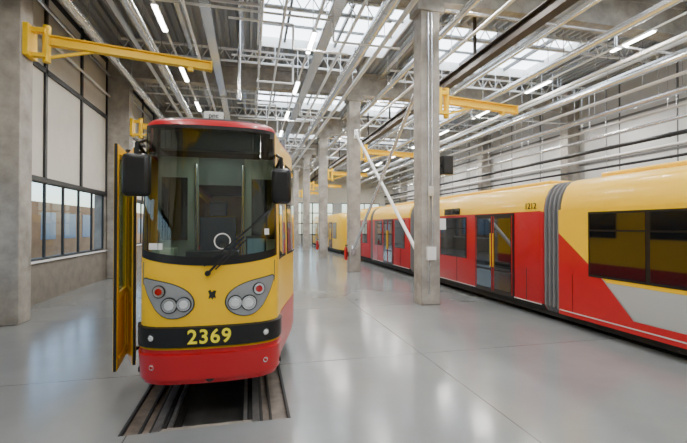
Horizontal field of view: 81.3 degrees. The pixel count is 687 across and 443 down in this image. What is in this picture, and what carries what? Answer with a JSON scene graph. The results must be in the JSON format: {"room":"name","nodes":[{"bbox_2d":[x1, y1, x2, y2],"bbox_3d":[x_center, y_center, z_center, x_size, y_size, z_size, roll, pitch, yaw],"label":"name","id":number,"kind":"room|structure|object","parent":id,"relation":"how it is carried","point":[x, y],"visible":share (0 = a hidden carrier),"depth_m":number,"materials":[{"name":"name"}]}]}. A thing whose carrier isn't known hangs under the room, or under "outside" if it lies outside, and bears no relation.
{"room":"tram depot","nodes":[
{"label":"tram depot","id":0,"kind":"room"},
{"bbox_2d":[31,0,152,305],"bbox_3d":[-9.972,-2.282,17.310,0.350,9.750,54.800,0,-1,-13],"label":"wall","id":1,"kind":"structure","parent":0,"point":[50,279],"depth_m":12.81,"materials":[{"name":"concrete"}]},
{"bbox_2d":[31,180,103,261],"bbox_3d":[-8.700,-0.026,12.396,0.060,2.230,6.970,0,-1,-13],"label":"window","id":2,"kind":"structure","parent":1,"relation":"in","point":[43,257],"depth_m":12.44,"materials":[{"name":"black"}]},
{"bbox_2d":[31,244,141,263],"bbox_3d":[-9.779,1.167,17.214,0.120,0.050,54.000,0,-1,-13],"label":"window sill","id":3,"kind":"structure","parent":1,"relation":"attached to","point":[70,256],"depth_m":12.45,"materials":[{"name":"white paint"}]},
{"bbox_2d":[32,0,153,203],"bbox_3d":[-9.788,-3.937,17.269,0.080,5.840,54.000,0,-1,-13],"label":"grid","id":4,"kind":"object","parent":1,"relation":"attached to","point":[44,69],"visible":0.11,"depth_m":13.23,"materials":[{"name":"black"}]},
{"bbox_2d":[137,202,142,243],"bbox_3d":[-10.510,0.060,20.137,0.060,2.230,7.070,0,-1,-13],"label":"window","id":5,"kind":"structure","parent":1,"relation":"in","point":[137,202],"depth_m":21.25,"materials":[{"name":"black"}]},
{"bbox_2d":[63,0,161,117],"bbox_3d":[-8.221,-5.681,17.655,0.090,1.845,53.900,0,-1,-13],"label":"pipe","id":6,"kind":"object","parent":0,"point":[67,3],"visible":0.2,"depth_m":11.80,"materials":[{"name":"metal"}]},
{"bbox_2d":[119,0,192,117],"bbox_3d":[-7.296,-5.953,17.874,0.291,1.296,53.900,0,-1,-13],"label":"pipe","id":7,"kind":"object","parent":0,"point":[125,3],"visible":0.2,"depth_m":12.19,"materials":[{"name":"silver metal"}]},
{"bbox_2d":[292,169,392,213],"bbox_3d":[-4.957,-1.958,46.261,23.300,9.750,0.300,0,-1,-13],"label":"wall","id":8,"kind":"structure","parent":0,"point":[336,196],"depth_m":47.30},
{"bbox_2d":[106,0,182,116],"bbox_3d":[-7.831,-6.113,17.751,0.157,0.978,53.900,0,-1,-13],"label":"pipe","id":9,"kind":"object","parent":8,"relation":"attached to","point":[115,10],"visible":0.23,"depth_m":12.74,"materials":[{"name":"metal"}]},
{"bbox_2d":[128,0,198,117],"bbox_3d":[-7.003,-5.822,17.941,0.112,1.556,53.900,0,-1,-13],"label":"pipe","id":10,"kind":"object","parent":8,"relation":"attached to","point":[131,2],"visible":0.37,"depth_m":11.58,"materials":[{"name":"silver metal"}]},
{"bbox_2d":[180,0,218,111],"bbox_3d":[-5.981,-6.039,18.183,0.134,1.117,53.900,0,-1,-13],"label":"pipe","id":11,"kind":"object","parent":8,"relation":"attached to","point":[183,5],"visible":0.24,"depth_m":12.55,"materials":[{"name":"silver metal"}]},
{"bbox_2d":[198,0,230,119],"bbox_3d":[-5.494,-6.146,18.298,0.300,0.900,53.900,0,-1,-13],"label":"cable tray","id":12,"kind":"object","parent":8,"relation":"attached to","point":[206,12],"visible":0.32,"depth_m":13.61,"materials":[{"name":"silver metal"}]},
{"bbox_2d":[280,138,478,151],"bbox_3d":[-0.486,-5.016,27.714,20.796,1.120,3.376,0,-1,-4],"label":"conduit","id":13,"kind":"object","parent":12,"relation":"hanging from","point":[280,138],"visible":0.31,"depth_m":27.05,"materials":[{"name":"metal"}]},
{"bbox_2d":[155,0,677,84],"bbox_3d":[3.134,-5.189,12.232,20.796,1.120,3.376,0,-1,-4],"label":"conduit","id":14,"kind":"object","parent":12,"relation":"hanging from","point":[616,45],"visible":0.92,"depth_m":11.42,"materials":[{"name":"metal"}]},
{"bbox_2d":[255,0,264,122],"bbox_3d":[-4.034,-6.064,18.638,0.112,1.056,53.900,0,-1,-13],"label":"pipe","id":15,"kind":"object","parent":8,"relation":"attached to","point":[261,1],"visible":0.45,"depth_m":12.96,"materials":[{"name":"silver metal"}]},
{"bbox_2d":[266,0,287,124],"bbox_3d":[-3.449,-6.043,18.775,0.090,1.095,53.900,0,-1,-13],"label":"pipe","id":16,"kind":"object","parent":8,"relation":"attached to","point":[286,1],"visible":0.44,"depth_m":12.95,"materials":[{"name":"metal"}]},
{"bbox_2d":[281,0,347,146],"bbox_3d":[-2.086,-6.137,19.094,0.350,0.900,53.900,0,-1,-13],"label":"cable tray","id":17,"kind":"object","parent":8,"relation":"attached to","point":[337,7],"visible":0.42,"depth_m":14.01,"materials":[{"name":"silver metal"}]},
{"bbox_2d":[299,203,332,243],"bbox_3d":[-4.213,0.218,46.349,6.220,4.800,0.120,0,-1,-13],"label":"door","id":18,"kind":"structure","parent":8,"relation":"in","point":[312,213],"depth_m":46.38,"materials":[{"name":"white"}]},
{"bbox_2d":[288,0,368,152],"bbox_3d":[-1.502,-6.058,19.230,0.112,1.056,53.900,0,-1,-13],"label":"pipe","id":19,"kind":"object","parent":8,"relation":"attached to","point":[365,2],"visible":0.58,"depth_m":14.19,"materials":[{"name":"metal"}]},
{"bbox_2d":[292,0,417,168],"bbox_3d":[-0.528,-5.894,19.456,0.157,1.378,53.900,0,-1,-13],"label":"pipe","id":20,"kind":"object","parent":8,"relation":"attached to","point":[412,3],"visible":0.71,"depth_m":13.38,"materials":[{"name":"metal"}]},
{"bbox_2d":[299,0,480,177],"bbox_3d":[0.884,-5.879,19.786,0.202,1.401,53.900,0,-1,-13],"label":"pipe","id":21,"kind":"object","parent":8,"relation":"attached to","point":[472,3],"visible":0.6,"depth_m":13.93,"materials":[{"name":"silver metal"}]},
{"bbox_2d":[310,0,514,174],"bbox_3d":[1.614,-5.849,19.956,0.112,1.456,53.900,0,-1,-13],"label":"pipe","id":22,"kind":"object","parent":8,"relation":"attached to","point":[509,2],"visible":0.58,"depth_m":12.45,"materials":[{"name":"metal"}]},
{"bbox_2d":[311,0,578,182],"bbox_3d":[2.393,-5.655,20.136,0.280,1.840,53.900,0,-1,-13],"label":"girder","id":23,"kind":"object","parent":8,"relation":"attached to","point":[547,10],"visible":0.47,"depth_m":11.87,"materials":[{"name":"grey metal"}]},
{"bbox_2d":[329,0,593,173],"bbox_3d":[4.048,-6.071,20.528,0.300,1.000,53.900,0,-1,-13],"label":"cable tray","id":24,"kind":"object","parent":8,"relation":"attached to","point":[583,3],"visible":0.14,"depth_m":13.25,"materials":[{"name":"silver metal"}]},
{"bbox_2d":[329,0,601,174],"bbox_3d":[3.562,-5.844,20.412,0.112,1.456,53.900,0,-1,-13],"label":"pipe","id":25,"kind":"object","parent":8,"relation":"attached to","point":[594,2],"visible":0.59,"depth_m":12.43,"materials":[{"name":"silver metal"}]},
{"bbox_2d":[407,78,606,201],"bbox_3d":[11.205,-4.224,22.181,0.112,4.656,53.900,0,-1,-13],"label":"pipe","id":26,"kind":"object","parent":8,"relation":"attached to","point":[606,78],"visible":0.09,"depth_m":26.05,"materials":[{"name":"metal"}]},
{"bbox_2d":[364,3,658,163],"bbox_3d":[5.606,-5.958,20.891,0.134,1.217,53.900,0,-1,-13],"label":"pipe","id":27,"kind":"object","parent":8,"relation":"attached to","point":[658,3],"visible":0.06,"depth_m":13.67,"materials":[{"name":"metal"}]},
{"bbox_2d":[360,36,686,178],"bbox_3d":[7.846,-5.878,21.414,0.134,1.367,53.900,0,-1,-13],"label":"pipe","id":28,"kind":"object","parent":8,"relation":"attached to","point":[683,40],"visible":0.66,"depth_m":15.44,"materials":[{"name":"metal"}]},
{"bbox_2d":[361,32,686,177],"bbox_3d":[6.872,-5.730,21.185,0.134,1.667,53.900,0,-1,-13],"label":"pipe","id":29,"kind":"object","parent":8,"relation":"attached to","point":[684,34],"visible":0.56,"depth_m":13.84,"materials":[{"name":"metal"}]},
{"bbox_2d":[371,41,686,188],"bbox_3d":[9.501,-5.390,21.796,0.269,2.334,53.900,0,-1,-13],"label":"pipe","id":30,"kind":"object","parent":8,"relation":"attached to","point":[676,91],"visible":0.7,"depth_m":17.62,"materials":[{"name":"silver metal"}]},
{"bbox_2d":[377,46,686,193],"bbox_3d":[10.280,-5.066,21.974,0.157,2.978,53.900,0,-1,-13],"label":"pipe","id":31,"kind":"object","parent":8,"relation":"attached to","point":[676,117],"visible":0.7,"depth_m":18.39,"materials":[{"name":"silver metal"}]},
{"bbox_2d":[379,66,686,189],"bbox_3d":[9.891,-5.228,21.885,0.112,2.656,53.900,0,-1,-13],"label":"pipe","id":32,"kind":"object","parent":8,"relation":"attached to","point":[682,104],"visible":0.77,"depth_m":17.77,"materials":[{"name":"metal"}]},
{"bbox_2d":[384,79,686,196],"bbox_3d":[11.157,-4.877,22.177,0.202,3.351,53.900,0,-1,-13],"label":"pipe","id":33,"kind":"object","parent":8,"relation":"attached to","point":[684,131],"visible":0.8,"depth_m":19.69,"materials":[{"name":"black"}]},
{"bbox_2d":[385,90,686,203],"bbox_3d":[11.205,-4.469,22.184,0.134,4.167,53.900,0,-1,-13],"label":"pipe","id":34,"kind":"object","parent":8,"relation":"attached to","point":[680,154],"visible":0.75,"depth_m":19.82,"materials":[{"name":"black"}]},
{"bbox_2d":[385,78,686,199],"bbox_3d":[11.157,-4.694,22.175,0.134,3.717,53.900,0,-1,-13],"label":"pipe","id":35,"kind":"object","parent":8,"relation":"attached to","point":[685,141],"visible":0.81,"depth_m":19.48,"materials":[{"name":"metal"}]},
{"bbox_2d":[0,244,686,442],"bbox_3d":[1.225,2.471,19.772,23.200,0.300,54.600,0,-1,-13],"label":"floor","id":36,"kind":"structure","parent":0,"point":[362,361],"depth_m":5.66,"materials":[{"name":"concrete"}]},
{"bbox_2d":[0,0,32,325],"bbox_3d":[-7.348,-1.878,8.676,0.810,8.150,0.520,0,-1,-13],"label":"concrete column","id":37,"kind":"structure","parent":36,"relation":"on","point":[16,70],"depth_m":8.49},
{"bbox_2d":[22,21,211,72],"bbox_3d":[-5.186,-3.954,9.556,3.917,0.820,0.412,0,-1,-24],"label":"crane","id":38,"kind":"object","parent":37,"relation":"attached to","point":[29,32],"visible":1,"depth_m":9.23,"materials":[{"name":"yellow"}]},
{"bbox_2d":[350,0,686,44],"bbox_3d":[3.251,-6.420,11.205,22.600,0.990,0.680,0,-1,-13],"label":"roof beam","id":39,"kind":"structure","parent":37,"relation":"on","point":[606,14],"depth_m":12.09,"materials":[{"name":"concrete"}]},
{"bbox_2d":[33,0,152,130],"bbox_3d":[-9.662,-5.416,17.315,0.120,0.895,53.400,0,-1,-13],"label":"pipe","id":40,"kind":"object","parent":39,"relation":"hanging from","point":[46,8],"visible":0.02,"depth_m":12.84,"materials":[{"name":"silver metal"}]},
{"bbox_2d":[106,76,132,277],"bbox_3d":[-9.147,-1.792,16.368,0.810,8.150,0.520,0,-1,-13],"label":"concrete column","id":41,"kind":"structure","parent":36,"relation":"on","point":[120,103],"depth_m":16.11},
{"bbox_2d":[130,118,147,138],"bbox_3d":[-6.984,-3.868,17.248,3.917,0.820,0.412,0,-1,-24],"label":"crane","id":42,"kind":"object","parent":41,"relation":"attached to","point":[142,125],"visible":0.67,"depth_m":16.55,"materials":[{"name":"yellow"}]},
{"bbox_2d":[108,58,578,113],"bbox_3d":[1.452,-6.334,18.897,22.600,0.990,0.680,0,-1,-13],"label":"roof beam","id":43,"kind":"structure","parent":41,"relation":"on","point":[367,86],"depth_m":17.93,"materials":[{"name":"metal"}]},
{"bbox_2d":[104,0,179,113],"bbox_3d":[-8.415,-6.684,17.621,0.140,0.280,54.000,0,-1,-13],"label":"roof purlin","id":44,"kind":"structure","parent":43,"relation":"on","point":[107,4],"depth_m":13.87,"materials":[{"name":"silver metal"}]},
{"bbox_2d":[174,0,213,111],"bbox_3d":[-6.468,-6.678,18.076,0.140,0.280,54.000,0,-1,-13],"label":"roof purlin","id":45,"kind":"structure","parent":43,"relation":"attached to","point":[178,7],"depth_m":14.16,"materials":[{"name":"silver metal"}]},
{"bbox_2d":[150,0,203,117],"bbox_3d":[-6.565,-5.889,18.044,0.160,1.420,53.800,0,-1,-13],"label":"linear light fixture","id":46,"kind":"object","parent":45,"relation":"hanging from","point":[155,7],"depth_m":11.58,"materials":[{"name":"white paint"}]},
{"bbox_2d":[121,37,356,72],"bbox_3d":[-3.789,-6.451,15.619,8.926,0.520,0.070,0,-1,-13],"label":"joist","id":47,"kind":"object","parent":45,"relation":"attached to","point":[122,38],"visible":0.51,"depth_m":15.62,"materials":[{"name":"white paint"}]},
{"bbox_2d":[146,84,337,99],"bbox_3d":[-4.631,-6.411,19.221,8.926,0.520,0.070,0,-1,-13],"label":"joist","id":48,"kind":"object","parent":45,"relation":"attached to","point":[184,87],"visible":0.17,"depth_m":19.17,"materials":[{"name":"white paint"}]},
{"bbox_2d":[210,0,391,22],"bbox_3d":[-2.833,-6.497,11.529,8.926,0.520,0.070,0,-1,-13],"label":"joist","id":49,"kind":"object","parent":45,"relation":"attached to","point":[349,2],"visible":0.56,"depth_m":11.91,"materials":[{"name":"white paint"}]},
{"bbox_2d":[278,0,325,139],"bbox_3d":[-2.622,-5.878,18.966,0.160,1.420,53.800,0,-1,-13],"label":"light trunking","id":50,"kind":"object","parent":43,"relation":"hanging from","point":[324,1],"depth_m":12.60,"materials":[{"name":"white paint"}]},
{"bbox_2d":[311,30,413,156],"bbox_3d":[1.273,-6.658,19.886,0.140,0.280,54.000,0,-1,-13],"label":"roof purlin","id":51,"kind":"structure","parent":43,"relation":"attached to","point":[409,40],"depth_m":16.39,"materials":[{"name":"silver metal"}]},
{"bbox_2d":[313,14,454,160],"bbox_3d":[2.003,-6.656,20.056,0.140,0.280,54.000,0,-1,-13],"label":"roof purlin","id":52,"kind":"structure","parent":43,"relation":"attached to","point":[448,18],"depth_m":17.25,"materials":[{"name":"silver metal"}]},
{"bbox_2d":[345,12,686,179],"bbox_3d":[6.288,-5.855,21.049,0.160,1.420,53.800,0,-1,-13],"label":"pipe","id":53,"kind":"object","parent":43,"relation":"hanging from","point":[685,13],"depth_m":13.03,"materials":[{"name":"metal"}]},
{"bbox_2d":[360,40,686,183],"bbox_3d":[7.359,-5.526,21.296,0.246,2.073,53.900,0,-1,-13],"label":"pipe","id":54,"kind":"object","parent":43,"relation":"hanging from","point":[678,57],"visible":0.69,"depth_m":14.96,"materials":[{"name":"silver metal"}]},
{"bbox_2d":[393,41,670,161],"bbox_3d":[10.475,-6.634,22.037,0.140,0.280,54.000,0,-1,-13],"label":"roof purlin","id":55,"kind":"structure","parent":43,"relation":"attached to","point":[654,44],"depth_m":18.06,"materials":[{"name":"silver metal"}]},
{"bbox_2d":[401,45,682,176],"bbox_3d":[10.572,-5.632,22.049,0.060,1.845,53.800,0,-1,-13],"label":"pipe","id":56,"kind":"object","parent":55,"relation":"hanging from","point":[682,45],"visible":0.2,"depth_m":18.25,"materials":[{"name":"metal"}]},
{"bbox_2d":[118,365,290,435],"bbox_3d":[-4.780,3.102,18.567,1.720,1.612,29.600,0,-1,-13],"label":"track","id":57,"kind":"object","parent":36,"relation":"in","point":[161,408],"visible":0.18,"depth_m":4.76,"materials":[{"name":"metal"}]},
{"bbox_2d":[113,111,293,384],"bbox_3d":[-2.955,0.317,10.737,2.468,3.775,13.073,0,-1,-13],"label":"tram","id":58,"kind":"object","parent":57,"relation":"on","point":[217,292],"visible":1,"depth_m":4.69,"materials":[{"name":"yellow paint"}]},
{"bbox_2d":[293,171,298,245],"bbox_3d":[-4.995,-1.506,41.984,0.540,8.150,0.500,0,-1,-13],"label":"concrete column","id":59,"kind":"structure","parent":36,"relation":"on","point":[295,173],"depth_m":41.75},
{"bbox_2d":[292,158,406,171],"bbox_3d":[-4.012,-6.073,42.265,22.600,0.990,0.680,0,-1,-13],"label":"roof beam","id":60,"kind":"structure","parent":59,"relation":"on","point":[300,162],"depth_m":43.00,"materials":[{"name":"metal"}]},
{"bbox_2d":[303,158,309,250],"bbox_3d":[-3.174,-1.593,34.195,0.540,8.150,0.500,0,-1,-13],"label":"concrete column","id":61,"kind":"structure","parent":36,"relation":"on","point":[306,161],"depth_m":33.96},
{"bbox_2d":[310,181,340,190],"bbox_3d":[-1.559,-3.022,34.763,2.917,0.820,0.409,0,-1,-20],"label":"crane","id":62,"kind":"object","parent":61,"relation":"attached to","point":[314,185],"visible":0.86,"depth_m":34.51,"materials":[{"name":"yellow"}]},
{"bbox_2d":[318,138,327,257],"bbox_3d":[-1.353,-1.680,26.405,0.540,8.150,0.500,0,-1,-13],"label":"concrete column","id":63,"kind":"structure","parent":36,"relation":"on","point":[322,142],"depth_m":26.17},
{"bbox_2d":[317,133,329,139],"bbox_3d":[-1.353,-5.600,26.449,0.780,0.290,0.600,0,-1,-13],"label":"column capital","id":64,"kind":"object","parent":63,"relation":"attached to","point":[319,134],"visible":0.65,"depth_m":26.17,"materials":[{"name":"concrete"}]},
{"bbox_2d":[328,168,366,180],"bbox_3d":[0.263,-3.109,26.974,2.917,0.820,0.409,0,-1,-20],"label":"crane","id":65,"kind":"object","parent":63,"relation":"attached to","point":[341,174],"visible":0.83,"depth_m":26.78,"materials":[{"name":"yellow"}]},
{"bbox_2d":[347,101,360,271],"bbox_3d":[0.469,-1.767,18.616,0.540,8.150,0.500,0,-1,-13],"label":"concrete column","id":66,"kind":"structure","parent":36,"relation":"on","point":[353,107],"depth_m":18.38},
{"bbox_2d":[344,245,348,259],"bbox_3d":[0.129,1.411,18.397,0.184,0.690,0.202,0,-1,37],"label":"fire extinguisher","id":67,"kind":"object","parent":66,"relation":"attached to","point":[346,253],"visible":1,"depth_m":18.34,"materials":[{"name":"red"}]},
{"bbox_2d":[344,94,362,103],"bbox_3d":[0.469,-5.687,18.660,0.780,0.290,0.600,0,-1,-13],"label":"column capital","id":68,"kind":"object","parent":66,"relation":"attached to","point":[350,97],"visible":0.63,"depth_m":18.38,"materials":[{"name":"concrete"}]},
{"bbox_2d":[360,144,413,161],"bbox_3d":[2.084,-3.196,19.184,2.917,0.820,0.409,0,-1,-20],"label":"crane","id":69,"kind":"object","parent":66,"relation":"attached to","point":[403,155],"visible":0.77,"depth_m":19.09,"materials":[{"name":"yellow"}]},
{"bbox_2d":[399,172,406,202],"bbox_3d":[6.621,-1.476,44.700,0.740,8.150,0.520,0,-1,-13],"label":"concrete column","id":70,"kind":"structure","parent":36,"relation":"on","point":[403,173],"depth_m":44.48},
{"bbox_2d":[414,10,439,304],"bbox_3d":[2.267,-1.853,10.924,0.540,8.150,0.500,0,-1,-13],"label":"concrete column","id":71,"kind":"structure","parent":36,"relation":"on","point":[421,296],"depth_m":10.70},
{"bbox_2d":[351,93,413,254],"bbox_3d":[1.354,-1.370,14.758,0.350,5.810,7.396,0,-1,-13],"label":"brace","id":72,"kind":"object","parent":71,"relation":"attached to","point":[410,105],"visible":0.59,"depth_m":14.04,"materials":[{"name":"white paint"}]},
{"bbox_2d":[409,0,443,19],"bbox_3d":[2.267,-5.773,10.968,0.780,0.290,0.600,0,-1,-13],"label":"column capital","id":73,"kind":"object","parent":71,"relation":"attached to","point":[425,5],"visible":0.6,"depth_m":10.70,"materials":[{"name":"concrete"}]},
{"bbox_2d":[426,12,435,293],"bbox_3d":[2.322,-1.831,10.626,0.250,7.500,0.095,0,-1,-13],"label":"conduit","id":74,"kind":"object","parent":71,"relation":"attached to","point":[430,251],"visible":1,"depth_m":10.62,"materials":[{"name":"silver metal"}]},
{"bbox_2d":[440,155,452,229],"bbox_3d":[2.757,-1.278,10.909,0.390,3.000,0.280,0,-1,-13],"label":"electrical box","id":75,"kind":"object","parent":71,"relation":"attached to","point":[446,162],"visible":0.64,"depth_m":10.80,"materials":[{"name":"black plastic"}]},
{"bbox_2d":[439,87,517,118],"bbox_3d":[3.883,-3.282,11.492,2.917,0.820,0.409,0,-1,-20],"label":"crane","id":76,"kind":"object","parent":71,"relation":"attached to","point":[466,103],"visible":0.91,"depth_m":11.38,"materials":[{"name":"yellow"}]},
{"bbox_2d":[478,142,490,190],"bbox_3d":[10.264,-1.650,29.121,0.740,8.150,0.520,0,-1,-13],"label":"concrete column","id":77,"kind":"structure","parent":36,"relation":"on","point":[485,146],"depth_m":28.91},
{"bbox_2d":[560,111,579,180],"bbox_3d":[12.085,-1.737,21.332,0.740,8.150,0.520,0,-1,-13],"label":"concrete column","id":78,"kind":"structure","parent":36,"relation":"on","point":[574,149],"depth_m":21.13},
{"bbox_3d":[3.058,2.320,20.203,1.145,0.012,53.400,0,-1,-13],"label":"rails","id":79,"kind":"object","parent":36,"relation":"on","visible":0},
{"bbox_2d":[313,213,346,252],"bbox_3d":[-0.720,0.949,36.383,2.472,3.085,14.800,0,-1,-13],"label":"tram","id":80,"kind":"object","parent":79,"relation":"on","point":[337,223],"visible":0.52,"depth_m":30.75,"materials":[{"name":"yellow"}]},
{"bbox_2d":[361,160,686,354],"bbox_3d":[4.710,0.639,13.162,2.472,3.185,29.500,0,-1,-13],"label":"tram","id":81,"kind":"object","parent":79,"relation":"on","point":[608,252],"visible":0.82,"depth_m":8.11,"materials":[{"name":"multicoloured"}]},
{"bbox_3d":[-10.968,-1.705,24.157,0.810,8.150,0.520,0,-1,-13],"label":"concrete column","id":82,"kind":"structure","parent":36,"relation":"on","visible":0},
{"bbox_2d":[154,108,490,142],"bbox_3d":[-0.369,-6.247,26.686,22.600,0.990,0.680,0,-1,-13],"label":"roof beam","id":83,"kind":"structure","parent":82,"relation":"on","point":[332,127],"depth_m":26.32,"materials":[{"name":"concrete"}]},
{"bbox_2d":[74,0,686,162],"bbox_3d":[1.225,-7.128,19.880,23.300,0.600,54.700,0,-1,-13],"label":"ceiling","id":84,"kind":"structure","parent":0,"point":[101,17],"depth_m":15.89,"materials":[{"name":"silver metal"}]},
{"bbox_2d":[276,133,316,138],"bbox_3d":[-4.058,-6.843,29.733,5.120,0.410,3.720,0,-1,-13],"label":"skylight","id":85,"kind":"object","parent":84,"relation":"attached to","point":[290,135],"visible":0.02,"depth_m":31.64,"materials":[{"name":"white"}]},
{"bbox_2d":[255,91,345,110],"bbox_3d":[-2.237,-6.930,21.944,5.120,0.410,3.720,0,-1,-13],"label":"skylight","id":86,"kind":"object","parent":84,"relation":"attached to","point":[318,103],"visible":0.21,"depth_m":23.40,"materials":[{"name":"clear glass"}]},
{"bbox_2d":[257,0,412,57],"bbox_3d":[-0.438,-7.016,14.252,5.120,0.410,3.720,0,-1,-13],"label":"skylight","id":87,"kind":"object","parent":84,"relation":"attached to","point":[303,28],"visible":0.46,"depth_m":14.74,"materials":[{"name":"white"}]},
{"bbox_2d":[146,92,565,135],"bbox_3d":[1.335,-5.103,19.924,20.796,1.120,3.376,0,-1,-4],"label":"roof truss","id":88,"kind":"object","parent":84,"relation":"attached to","point":[300,115],"visible":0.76,"depth_m":19.13,"materials":[{"name":"metal"}]},
{"bbox_2d":[337,136,406,144],"bbox_3d":[2.573,-6.819,31.900,5.820,0.410,3.720,0,-1,-13],"label":"skylight","id":89,"kind":"object","parent":84,"relation":"attached to","point":[398,143],"visible":0.02,"depth_m":33.86,"materials":[{"name":"white"}]},
{"bbox_2d":[363,100,462,120],"bbox_3d":[4.394,-6.906,24.110,5.820,0.410,3.720,0,-1,-13],"label":"skylight","id":90,"kind":"object","parent":84,"relation":"attached to","point":[394,111],"visible":0.06,"depth_m":25.30,"materials":[{"name":"white"}]},
{"bbox_2d":[413,22,586,77],"bbox_3d":[6.193,-6.992,16.418,5.820,0.410,3.720,0,-1,-13],"label":"skylight","id":91,"kind":"object","parent":84,"relation":"attached to","point":[527,61],"visible":0.27,"depth_m":17.02,"materials":[{"name":"glass"},{"name":"white painted steel"}]},
{"bbox_2d":[393,59,686,203],"bbox_3d":[12.398,-2.224,22.438,0.350,9.750,54.600,0,-1,-13],"label":"wall","id":92,"kind":"structure","parent":0,"point":[650,77],"depth_m":20.35,"materials":[{"name":"concrete"}]},
{"bbox_2d":[393,62,686,201],"bbox_3d":[12.218,-2.725,22.401,0.060,7.950,54.000,0,-1,-13],"label":"wall panel","id":93,"kind":"object","parent":92,"relation":"attached to","point":[680,124],"depth_m":19.73,"materials":[{"name":"grey"}]},
{"bbox_3d":[-3.751,-2.050,-6.708,0.810,8.150,0.520,0,-1,-13],"label":"concrete column","id":94,"kind":"structure","parent":0,"visible":0},
{"bbox_3d":[6.848,-6.592,-4.179,22.600,0.990,0.680,0,-1,-13],"label":"roof beam","id":95,"kind":"structure","parent":94,"relation":"on","visible":0},
{"bbox_2d":[59,0,165,118],"bbox_3d":[-8.659,-5.926,17.555,0.314,1.357,53.900,0,-1,-13],"label":"ventilation duct","id":96,"kind":"object","parent":95,"relation":"hanging from","point":[72,2],"visible":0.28,"depth_m":13.13,"materials":[{"name":"silver metal"}]},
{"bbox_2d":[238,0,245,117],"bbox_3d":[-4.618,-6.674,18.508,0.140,0.280,54.000,0,-1,-13],"label":"roof purlin","id":97,"kind":"structure","parent":95,"relation":"on","point":[239,6],"depth_m":14.86,"materials":[{"name":"silver metal"}]},
{"bbox_2d":[237,13,241,99],"bbox_3d":[-3.346,-5.282,12.834,0.160,2.750,0.160,0,-1,-13],"label":"pipe","id":98,"kind":"object","parent":97,"relation":"hanging from","point":[239,94],"visible":0.99,"depth_m":12.79,"materials":[{"name":"silver metal"}]},
{"bbox_2d":[165,102,322,120],"bbox_3d":[-5.587,-6.365,23.311,8.926,0.520,0.070,0,-1,-13],"label":"joist","id":99,"kind":"object","parent":97,"relation":"attached to","point":[241,108],"visible":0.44,"depth_m":23.27,"materials":[{"name":"white paint"}]},
{"bbox_2d":[291,0,400,161],"bbox_3d":[-1.015,-5.864,19.342,0.381,1.440,53.900,0,-1,-13],"label":"cable tray","id":100,"kind":"object","parent":95,"relation":"hanging from","point":[387,8],"visible":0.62,"depth_m":13.04,"materials":[{"name":"silver metal"}]},
{"bbox_2d":[333,0,684,181],"bbox_3d":[5.022,-5.732,20.752,0.246,1.673,53.900,0,-1,-13],"label":"ventilation duct","id":101,"kind":"object","parent":95,"relation":"hanging from","point":[664,5],"visible":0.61,"depth_m":12.05,"materials":[{"name":"silver metal"}]},
{"bbox_2d":[376,2,686,163],"bbox_3d":[8.722,-6.639,21.627,0.140,0.280,54.000,0,-1,-13],"label":"roof purlin","id":102,"kind":"structure","parent":95,"relation":"on","point":[583,58],"depth_m":17.71,"materials":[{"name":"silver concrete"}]},
{"bbox_2d":[328,143,413,152],"bbox_3d":[3.409,-6.243,34.245,10.226,0.520,0.070,0,-1,-13],"label":"joist","id":103,"kind":"object","parent":102,"relation":"attached to","point":[328,143],"visible":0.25,"depth_m":34.05,"materials":[{"name":"white paint"}]},
{"bbox_2d":[360,118,490,132],"bbox_3d":[5.231,-6.330,26.456,10.226,0.520,0.070,0,-1,-13],"label":"joist","id":104,"kind":"object","parent":102,"relation":"attached to","point":[386,120],"visible":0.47,"depth_m":26.71,"materials":[{"name":"white paint"}]},
{"bbox_2d":[366,99,533,117],"bbox_3d":[6.187,-6.376,22.367,10.226,0.520,0.070,0,-1,-13],"label":"joist","id":105,"kind":"object","parent":102,"relation":"attached to","point":[377,105],"visible":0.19,"depth_m":22.30,"materials":[{"name":"white paint"}]},
{"bbox_2d":[390,69,584,96],"bbox_3d":[7.029,-6.416,18.764,10.226,0.520,0.070,0,-1,-13],"label":"joist","id":106,"kind":"object","parent":102,"relation":"attached to","point":[391,70],"visible":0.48,"depth_m":18.80,"materials":[{"name":"white paint"}]},
{"bbox_2d":[362,40,686,180],"bbox_3d":[8.528,-5.859,21.573,0.300,1.400,53.900,0,-1,-13],"label":"cable tray","id":107,"kind":"object","parent":102,"relation":"hanging from","point":[684,49],"visible":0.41,"depth_m":16.24,"materials":[{"name":"silver metal"}]},
{"bbox_2d":[366,39,686,184],"bbox_3d":[8.820,-5.575,21.638,0.134,1.967,53.900,0,-1,-13],"label":"pipe","id":108,"kind":"object","parent":102,"relation":"hanging from","point":[685,71],"visible":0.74,"depth_m":16.86,"materials":[{"name":"metal"}]},
{"bbox_2d":[439,22,671,64],"bbox_3d":[7.985,-6.462,14.675,10.226,0.520,0.070,0,-1,-13],"label":"joist","id":109,"kind":"object","parent":102,"relation":"attached to","point":[443,24],"visible":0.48,"depth_m":14.54,"materials":[{"name":"white paint"}]},
{"label":"outside","id":110,"kind":"structure","parent":0,"visible":0},
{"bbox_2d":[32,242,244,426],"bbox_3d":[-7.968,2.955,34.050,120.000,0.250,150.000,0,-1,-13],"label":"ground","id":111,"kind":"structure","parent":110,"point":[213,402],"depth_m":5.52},
{"bbox_2d":[31,201,142,258],"bbox_3d":[-28.557,0.684,34.396,8.050,4.400,100.000,0,-1,-13],"label":"building","id":112,"kind":"structure","parent":111,"relation":"on","point":[53,210],"depth_m":34.50,"materials":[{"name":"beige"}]},
{"bbox_3d":[-12.790,-1.618,31.947,0.810,8.150,0.520,0,-1,-13],"label":"concrete column","id":113,"kind":"structure","parent":0,"visible":0},
{"bbox_2d":[280,142,413,159],"bbox_3d":[-2.191,-6.160,34.476,22.600,0.990,0.680,0,-1,-13],"label":"roof beam","id":114,"kind":"structure","parent":113,"relation":"on","point":[311,152],"depth_m":34.49,"materials":[{"name":"metal"}]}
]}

